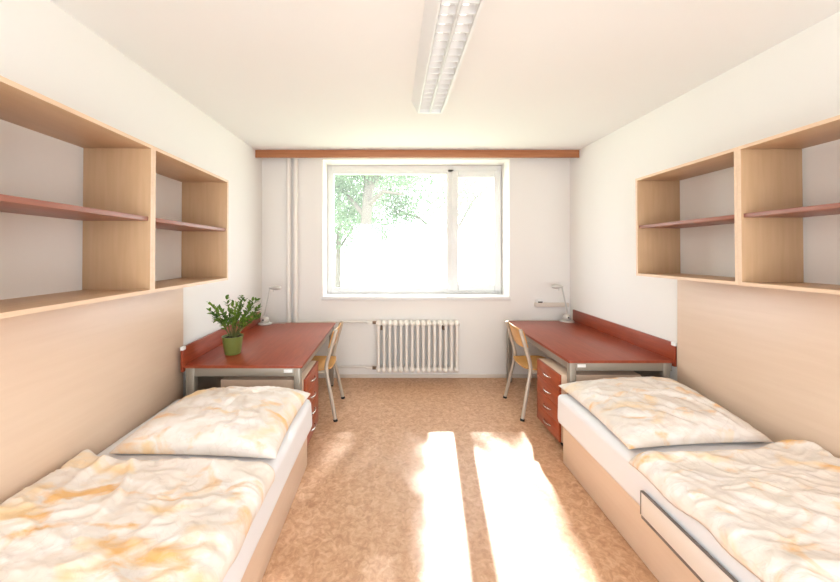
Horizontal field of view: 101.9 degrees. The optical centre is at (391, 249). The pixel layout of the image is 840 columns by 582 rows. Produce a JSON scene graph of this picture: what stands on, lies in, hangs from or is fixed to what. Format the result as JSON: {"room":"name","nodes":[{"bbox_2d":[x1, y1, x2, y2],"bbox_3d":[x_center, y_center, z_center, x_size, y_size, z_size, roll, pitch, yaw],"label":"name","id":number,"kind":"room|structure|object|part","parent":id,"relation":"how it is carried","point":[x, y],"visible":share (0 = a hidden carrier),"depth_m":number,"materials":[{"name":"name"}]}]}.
{"room":"dormitory room","nodes":[
{"label":"dormitory room","id":0,"kind":"room"},
{"bbox_2d":[0,0,261,396],"bbox_3d":[-1.733,0.210,1.610,0.200,2.800,6.120,0,0,0],"label":"wall","id":1,"kind":"structure","parent":0,"point":[45,50],"depth_m":1.83,"materials":[{"name":"white paint"}]},
{"bbox_2d":[0,75,153,318],"bbox_3d":[-1.433,-0.164,1.376,0.351,0.778,0.840,0,-1,-1],"label":"wall shelf","id":2,"kind":"object","parent":1,"relation":"attached to","point":[116,213],"visible":1,"depth_m":1.77,"materials":[{"name":"brown wood"}]},
{"bbox_3d":[-1.441,-0.160,1.787,0.350,0.742,0.018,0,-1,-1],"label":"panel","id":3,"kind":"part","parent":2,"relation":"part of","materials":[{"name":"brown wood"}]},
{"bbox_2d":[0,288,182,503],"bbox_3d":[-1.623,0.781,1.490,0.018,1.078,2.280,0,0,0],"label":"wall panel","id":4,"kind":"object","parent":1,"relation":"attached to","point":[75,379],"visible":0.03,"depth_m":1.77,"materials":[{"name":"laminate"}]},
{"bbox_2d":[153,146,228,292],"bbox_3d":[-1.448,-0.155,2.227,0.351,0.778,0.859,0,-1,-1],"label":"wall shelf","id":5,"kind":"object","parent":1,"relation":"attached to","point":[203,226],"visible":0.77,"depth_m":2.63,"materials":[{"name":"brown wood"}]},
{"bbox_3d":[-1.456,-0.151,2.647,0.350,0.742,0.018,0,-1,-1],"label":"panel","id":6,"kind":"part","parent":5,"relation":"part of","materials":[{"name":"brown wood"}]},
{"bbox_2d":[262,158,569,373],"bbox_3d":[0.301,0.210,4.470,3.868,2.800,0.400,0,0,0],"label":"wall","id":7,"kind":"structure","parent":0,"point":[535,191],"depth_m":4.27,"materials":[{"name":"white paint"}]},
{"bbox_2d":[286,158,290,322],"bbox_3d":[-1.285,0.210,4.236,0.058,2.800,0.058,0,0,0],"label":"pipe","id":8,"kind":"object","parent":7,"relation":"attached to","point":[288,160],"visible":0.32,"depth_m":4.21,"materials":[{"name":"white metal"}]},
{"bbox_2d":[293,158,297,322],"bbox_3d":[-1.198,0.210,4.236,0.058,2.800,0.058,0,0,0],"label":"pipe","id":9,"kind":"object","parent":7,"relation":"attached to","point":[295,160],"visible":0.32,"depth_m":4.21,"materials":[{"name":"white metal"}]},
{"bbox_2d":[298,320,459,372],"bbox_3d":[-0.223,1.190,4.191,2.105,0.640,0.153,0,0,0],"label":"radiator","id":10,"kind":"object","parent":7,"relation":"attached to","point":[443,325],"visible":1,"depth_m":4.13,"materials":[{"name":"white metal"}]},
{"bbox_2d":[322,166,510,299],"bbox_3d":[0.303,-0.247,4.480,2.366,1.765,0.480,0,0,0],"label":"window","id":11,"kind":"structure","parent":7,"relation":"in","point":[453,290],"depth_m":4.56,"materials":[{"name":"white plastic"}]},
{"bbox_3d":[-0.024,-0.249,4.590,1.588,1.602,0.060,0,0,0],"label":"sash","id":12,"kind":"part","parent":11,"relation":"part of","materials":[{"name":"clear glass"}]},
{"bbox_3d":[0.303,0.613,4.405,2.366,0.044,0.330,0,0,0],"label":"sill","id":13,"kind":"part","parent":11,"relation":"part of","materials":[{"name":"white plastic"}]},
{"bbox_3d":[1.128,-0.249,4.580,0.649,1.602,0.070,0,0,0],"label":"sash","id":14,"kind":"part","parent":11,"relation":"part of","materials":[{"name":"clear glass"}]},
{"bbox_2d":[318,374,536,377],"bbox_3d":[0.301,1.587,4.264,3.868,0.045,0.012,0,0,0],"label":"baseboard","id":15,"kind":"structure","parent":7,"relation":"attached to","point":[319,375],"depth_m":4.26,"materials":[{"name":"beige paint"}]},
{"bbox_2d":[534,299,568,306],"bbox_3d":[1.996,0.670,4.250,0.421,0.090,0.039,0,0,0],"label":"duct","id":16,"kind":"object","parent":7,"relation":"attached to","point":[539,302],"visible":1,"depth_m":4.23,"materials":[{"name":"beige paint"}]},
{"bbox_2d":[50,0,839,149],"bbox_3d":[0.301,-1.265,1.610,4.268,0.150,6.120,0,0,0],"label":"ceiling","id":17,"kind":"structure","parent":0,"point":[275,74],"depth_m":2.14,"materials":[{"name":"white paint"}]},
{"bbox_2d":[255,150,578,157],"bbox_3d":[0.301,-1.141,4.122,3.860,0.090,0.145,0,0,0],"label":"rail","id":18,"kind":"object","parent":17,"relation":"attached to","point":[258,153],"visible":1,"depth_m":4.05,"materials":[{"name":"brown wood"}]},
{"bbox_2d":[412,0,484,113],"bbox_3d":[0.295,-1.139,1.980,0.276,0.099,1.500,0,0,0],"label":"ceiling light","id":19,"kind":"object","parent":17,"relation":"attached to","point":[448,26],"visible":1,"depth_m":1.89,"materials":[{"name":"white metal"}]},
{"bbox_2d":[261,378,658,581],"bbox_3d":[0.301,1.660,1.610,4.268,0.100,6.120,0,0,0],"label":"floor","id":20,"kind":"structure","parent":0,"point":[414,479],"depth_m":2.20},
{"bbox_2d":[180,311,334,395],"bbox_3d":[-1.131,1.170,3.297,0.913,0.880,1.506,0,0,0],"label":"desk","id":21,"kind":"object","parent":20,"relation":"on","point":[275,349],"visible":0.6,"depth_m":2.84,"materials":[{"name":"brown wood"}]},
{"bbox_3d":[-1.513,1.245,2.583,0.050,0.706,0.050,0,0,0],"label":"leg","id":22,"kind":"part","parent":21,"relation":"part of","materials":[{"name":"grey metal"}]},
{"bbox_3d":[-1.575,1.103,3.300,0.018,0.355,1.380,0,0,0],"label":"modesty panel","id":23,"kind":"part","parent":21,"relation":"part of","materials":[{"name":"beige metal"}]},
{"bbox_2d":[206,294,261,355],"bbox_3d":[-1.310,0.625,2.829,0.498,0.488,0.311,0,0,0],"label":"potted plant","id":24,"kind":"object","parent":21,"relation":"on","point":[232,342],"visible":1,"depth_m":2.82,"materials":[{"name":"green plant"}]},
{"bbox_3d":[-1.330,0.794,2.840,0.170,0.150,0.170,0,0,0],"label":"pot","id":25,"kind":"part","parent":24,"relation":"part of","materials":[{"name":"green ceramic"}]},
{"bbox_3d":[-1.127,0.925,3.300,0.863,0.064,1.476,0,0,0],"label":"apron frame","id":26,"kind":"part","parent":21,"relation":"part of","materials":[{"name":"grey metal"}]},
{"bbox_2d":[258,285,285,325],"bbox_3d":[-1.398,0.644,3.955,0.318,0.451,0.158,0,0,0],"label":"desk lamp","id":27,"kind":"object","parent":21,"relation":"on","point":[264,320],"visible":1,"depth_m":3.93,"materials":[{"name":"silver metal"}]},
{"bbox_3d":[-1.455,0.623,3.955,0.084,0.343,0.025,0,0,0],"label":"arm","id":28,"kind":"part","parent":27,"relation":"part of","materials":[{"name":"silver metal"}]},
{"bbox_3d":[-0.715,1.245,2.583,0.050,0.706,0.050,0,0,0],"label":"leg","id":29,"kind":"part","parent":21,"relation":"part of","materials":[{"name":"grey metal"}]},
{"bbox_3d":[-0.715,1.245,4.017,0.050,0.706,0.050,0,0,0],"label":"leg","id":30,"kind":"part","parent":21,"relation":"part of","materials":[{"name":"grey metal"}]},
{"bbox_2d":[221,361,317,445],"bbox_3d":[-0.985,1.310,2.862,0.686,0.600,0.455,0,0,0],"label":"drawer unit","id":31,"kind":"object","parent":20,"relation":"on","point":[310,374],"visible":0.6,"depth_m":2.68,"materials":[{"name":"laminate"}]},
{"bbox_3d":[-0.677,1.079,2.862,0.019,0.133,0.451,0,0,0],"label":"drawer","id":32,"kind":"part","parent":31,"relation":"part of","materials":[{"name":"brown wood"}]},
{"bbox_3d":[-0.677,1.486,2.862,0.019,0.133,0.451,0,0,0],"label":"drawer","id":33,"kind":"part","parent":31,"relation":"part of","materials":[{"name":"brown wood"}]},
{"bbox_3d":[-0.677,1.214,2.862,0.019,0.133,0.451,0,0,0],"label":"drawer","id":34,"kind":"part","parent":31,"relation":"part of","materials":[{"name":"brown wood"}]},
{"bbox_3d":[-0.677,1.351,2.862,0.019,0.133,0.451,0,0,0],"label":"drawer","id":35,"kind":"part","parent":31,"relation":"part of","materials":[{"name":"brown wood"}]},
{"bbox_2d":[241,437,306,581],"bbox_3d":[-1.121,1.470,1.548,0.979,0.271,1.975,0,0,0],"label":"bed","id":36,"kind":"object","parent":20,"relation":"on","point":[255,570],"visible":0.17,"depth_m":1.84,"materials":[{"name":"laminate"}]},
{"bbox_2d":[97,399,311,581],"bbox_3d":[-1.102,1.215,1.558,1.029,0.234,1.985,0,0,0],"label":"mattress","id":37,"kind":"object","parent":36,"relation":"on","point":[296,434],"visible":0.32,"depth_m":1.80,"materials":[{"name":"white fabric"}]},
{"bbox_2d":[0,449,274,581],"bbox_3d":[-1.085,1.083,1.190,1.035,0.172,1.180,0,0,0],"label":"duvet","id":38,"kind":"object","parent":37,"relation":"on","point":[93,518],"visible":1,"depth_m":1.29,"materials":[{"name":"fabric"}]},
{"bbox_2d":[109,386,309,458],"bbox_3d":[-1.043,1.010,2.118,0.914,0.164,0.723,0,0,0],"label":"pillow","id":39,"kind":"object","parent":37,"relation":"on","point":[236,421],"visible":1,"depth_m":1.90,"materials":[{"name":"fabric"}]},
{"bbox_2d":[311,321,344,421],"bbox_3d":[-0.769,1.188,3.430,0.526,0.855,0.518,0,0,0],"label":"chair","id":40,"kind":"object","parent":20,"relation":"on","point":[327,362],"visible":0.61,"depth_m":3.30,"materials":[{"name":"beige metal"}]},
{"bbox_3d":[-0.775,1.156,3.430,0.391,0.048,0.426,0,0,0],"label":"seat","id":41,"kind":"part","parent":40,"relation":"part of","materials":[{"name":"brown wood"}]},
{"bbox_3d":[-0.577,1.181,3.212,0.129,0.842,0.077,0,0,0],"label":"leg","id":42,"kind":"part","parent":40,"relation":"part of","materials":[{"name":"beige metal"}]},
{"bbox_3d":[-0.564,0.859,3.430,0.088,0.198,0.395,0,0,0],"label":"backrest","id":43,"kind":"part","parent":40,"relation":"part of","materials":[{"name":"brown wood"}]},
{"bbox_3d":[-0.577,1.181,3.647,0.129,0.842,0.077,0,0,0],"label":"leg","id":44,"kind":"part","parent":40,"relation":"part of","materials":[{"name":"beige metal"}]},
{"bbox_2d":[503,321,545,421],"bbox_3d":[1.464,1.188,3.438,0.526,0.855,0.518,0,0,0],"label":"chair","id":45,"kind":"object","parent":20,"relation":"on","point":[516,334],"visible":0.65,"depth_m":3.39,"materials":[{"name":"beige metal"}]},
{"bbox_3d":[1.272,1.181,3.655,0.129,0.842,0.077,0,0,0],"label":"leg","id":46,"kind":"part","parent":45,"relation":"part of","materials":[{"name":"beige metal"}]},
{"bbox_3d":[1.259,0.859,3.438,0.088,0.198,0.395,0,0,0],"label":"backrest","id":47,"kind":"part","parent":45,"relation":"part of","materials":[{"name":"brown wood"}]},
{"bbox_3d":[1.272,1.181,3.220,0.129,0.842,0.077,0,0,0],"label":"leg","id":48,"kind":"part","parent":45,"relation":"part of","materials":[{"name":"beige metal"}]},
{"bbox_3d":[1.470,1.156,3.438,0.391,0.048,0.426,0,0,0],"label":"seat","id":49,"kind":"part","parent":45,"relation":"part of","materials":[{"name":"brown wood"}]},
{"bbox_2d":[537,358,640,445],"bbox_3d":[1.662,1.310,2.945,0.686,0.600,0.420,0,0,0],"label":"drawer unit","id":50,"kind":"object","parent":20,"relation":"on","point":[551,374],"visible":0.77,"depth_m":2.85,"materials":[{"name":"laminate"}]},
{"bbox_3d":[1.355,1.486,2.945,0.019,0.133,0.416,0,0,0],"label":"drawer","id":51,"kind":"part","parent":50,"relation":"part of","materials":[{"name":"brown wood"}]},
{"bbox_3d":[1.355,1.351,2.945,0.019,0.133,0.416,0,0,0],"label":"drawer","id":52,"kind":"part","parent":50,"relation":"part of","materials":[{"name":"brown wood"}]},
{"bbox_3d":[1.355,1.214,2.945,0.019,0.133,0.416,0,0,0],"label":"drawer","id":53,"kind":"part","parent":50,"relation":"part of","materials":[{"name":"brown wood"}]},
{"bbox_3d":[1.355,1.079,2.945,0.019,0.133,0.416,0,0,0],"label":"drawer","id":54,"kind":"part","parent":50,"relation":"part of","materials":[{"name":"brown wood"}]},
{"bbox_2d":[507,310,676,393],"bbox_3d":[1.810,1.170,3.412,0.850,0.880,1.506,0,0,0],"label":"desk","id":55,"kind":"object","parent":20,"relation":"on","point":[590,343],"visible":0.66,"depth_m":2.99,"materials":[{"name":"brown wood"}]},
{"bbox_3d":[1.425,1.245,4.132,0.050,0.706,0.050,0,0,0],"label":"leg","id":56,"kind":"part","parent":55,"relation":"part of","materials":[{"name":"grey metal"}]},
{"bbox_2d":[551,284,573,322],"bbox_3d":[2.051,0.644,4.091,0.266,0.451,0.161,0,0,0],"label":"desk lamp","id":57,"kind":"object","parent":55,"relation":"on","point":[566,317],"visible":1,"depth_m":4.07,"materials":[{"name":"silver metal"}]},
{"bbox_3d":[2.082,0.623,4.090,0.084,0.343,0.025,0,0,0],"label":"arm","id":58,"kind":"part","parent":57,"relation":"part of","materials":[{"name":"silver metal"}]},
{"bbox_3d":[1.425,1.245,2.698,0.050,0.706,0.050,0,0,0],"label":"leg","id":59,"kind":"part","parent":55,"relation":"part of","materials":[{"name":"grey metal"}]},
{"bbox_3d":[1.805,0.925,3.415,0.800,0.064,1.476,0,0,0],"label":"apron frame","id":60,"kind":"part","parent":55,"relation":"part of","materials":[{"name":"grey metal"}]},
{"bbox_3d":[2.222,1.103,3.415,0.018,0.355,1.380,0,0,0],"label":"modesty panel","id":61,"kind":"part","parent":55,"relation":"part of","materials":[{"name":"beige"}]},
{"bbox_3d":[2.160,1.245,2.698,0.050,0.706,0.050,0,0,0],"label":"leg","id":62,"kind":"part","parent":55,"relation":"part of","materials":[{"name":"grey metal"}]},
{"bbox_2d":[563,427,737,581],"bbox_3d":[1.725,1.403,1.562,0.976,0.406,2.005,0,0,0],"label":"bed","id":63,"kind":"object","parent":20,"relation":"on","point":[668,551],"visible":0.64,"depth_m":1.69,"materials":[{"name":"laminate"}]},
{"bbox_2d":[558,394,773,581],"bbox_3d":[1.737,1.215,1.597,0.960,0.234,2.062,0,0,0],"label":"mattress","id":64,"kind":"object","parent":63,"relation":"on","point":[585,427],"visible":0.27,"depth_m":1.88,"materials":[{"name":"white fabric"}]},
{"bbox_2d":[558,376,772,448],"bbox_3d":[1.723,1.014,2.232,0.895,0.156,0.856,0,0,0],"label":"pillow","id":65,"kind":"object","parent":64,"relation":"on","point":[641,412],"visible":1,"depth_m":2.05,"materials":[{"name":"fabric"}]},
{"bbox_2d":[629,439,839,581],"bbox_3d":[1.722,1.059,1.219,0.966,0.153,1.238,0,0,0],"label":"duvet","id":66,"kind":"object","parent":64,"relation":"on","point":[774,508],"visible":1,"depth_m":1.41,"materials":[{"name":"fabric"}]},
{"bbox_3d":[1.245,1.262,1.195,0.014,0.113,0.990,0,0,0],"label":"rail","id":67,"kind":"part","parent":63,"relation":"part of","materials":[{"name":"beige"}]},
{"bbox_3d":[1.245,1.202,1.195,0.017,0.004,0.990,0,0,0],"label":"rail trim","id":68,"kind":"part","parent":63,"relation":"part of","materials":[{"name":"brown"}]},
{"bbox_2d":[570,11,839,380],"bbox_3d":[2.335,0.210,1.610,0.200,2.800,6.120,0,0,0],"label":"wall","id":69,"kind":"structure","parent":0,"point":[794,83],"depth_m":2.48,"materials":[{"name":"white paint"}]},
{"bbox_2d":[635,147,738,284],"bbox_3d":[2.062,-0.179,2.256,0.327,0.756,0.800,0,-1,1],"label":"wall shelf","id":70,"kind":"object","parent":69,"relation":"attached to","point":[658,223],"visible":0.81,"depth_m":2.63,"materials":[{"name":"brown wood"}]},
{"bbox_3d":[2.070,-0.175,2.647,0.326,0.720,0.018,0,-1,1],"label":"panel","id":71,"kind":"part","parent":70,"relation":"part of","materials":[{"name":"brown wood"}]},
{"bbox_2d":[677,279,839,457],"bbox_3d":[2.225,0.763,1.496,0.018,1.113,2.292,0,0,0],"label":"wall panel","id":72,"kind":"object","parent":69,"relation":"attached to","point":[769,357],"visible":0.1,"depth_m":2.01,"materials":[{"name":"laminate"}]},
{"bbox_2d":[737,115,839,294],"bbox_3d":[2.046,-0.188,1.463,0.327,0.756,0.784,0,-1,1],"label":"wall shelf","id":73,"kind":"object","parent":69,"relation":"attached to","point":[771,211],"visible":1,"depth_m":1.84,"materials":[{"name":"brown wood"}]},
{"bbox_3d":[2.054,-0.183,1.846,0.326,0.720,0.018,0,-1,1],"label":"panel","id":74,"kind":"part","parent":73,"relation":"part of","materials":[{"name":"brown wood"}]},
{"label":"outside","id":75,"kind":"structure","parent":0,"visible":0},
{"bbox_2d":[334,281,492,286],"bbox_3d":[1.000,3.110,18.365,30.000,0.200,27.270,0,0,0],"label":"ground","id":76,"kind":"structure","parent":75,"point":[342,283],"depth_m":30.10,"materials":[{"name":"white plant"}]},
{"bbox_2d":[334,175,388,286],"bbox_3d":[-1.662,-0.156,11.384,3.216,6.336,2.159,0,0,0],"label":"leafy tree","id":77,"kind":"object","parent":76,"relation":"on","point":[338,244],"visible":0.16,"depth_m":11.32,"materials":[{"name":"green plant"}]},
{"bbox_2d":[334,175,429,286],"bbox_3d":[-0.419,-1.455,9.207,5.458,8.938,2.042,0,0,3],"label":"leafy tree","id":78,"kind":"object","parent":76,"relation":"on","point":[370,182],"visible":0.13,"depth_m":9.14,"materials":[{"name":"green plant"}]},
{"bbox_2d":[344,175,489,248],"bbox_3d":[0.991,-0.890,14.986,6.786,7.808,2.988,0,0,0],"label":"leafy tree","id":79,"kind":"object","parent":76,"relation":"on","point":[396,206],"visible":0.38,"depth_m":14.73,"materials":[{"name":"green plant"}]},
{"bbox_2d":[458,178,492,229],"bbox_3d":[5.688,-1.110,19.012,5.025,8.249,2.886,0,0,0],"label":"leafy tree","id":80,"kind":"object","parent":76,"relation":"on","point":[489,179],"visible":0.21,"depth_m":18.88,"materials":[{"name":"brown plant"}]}
]}

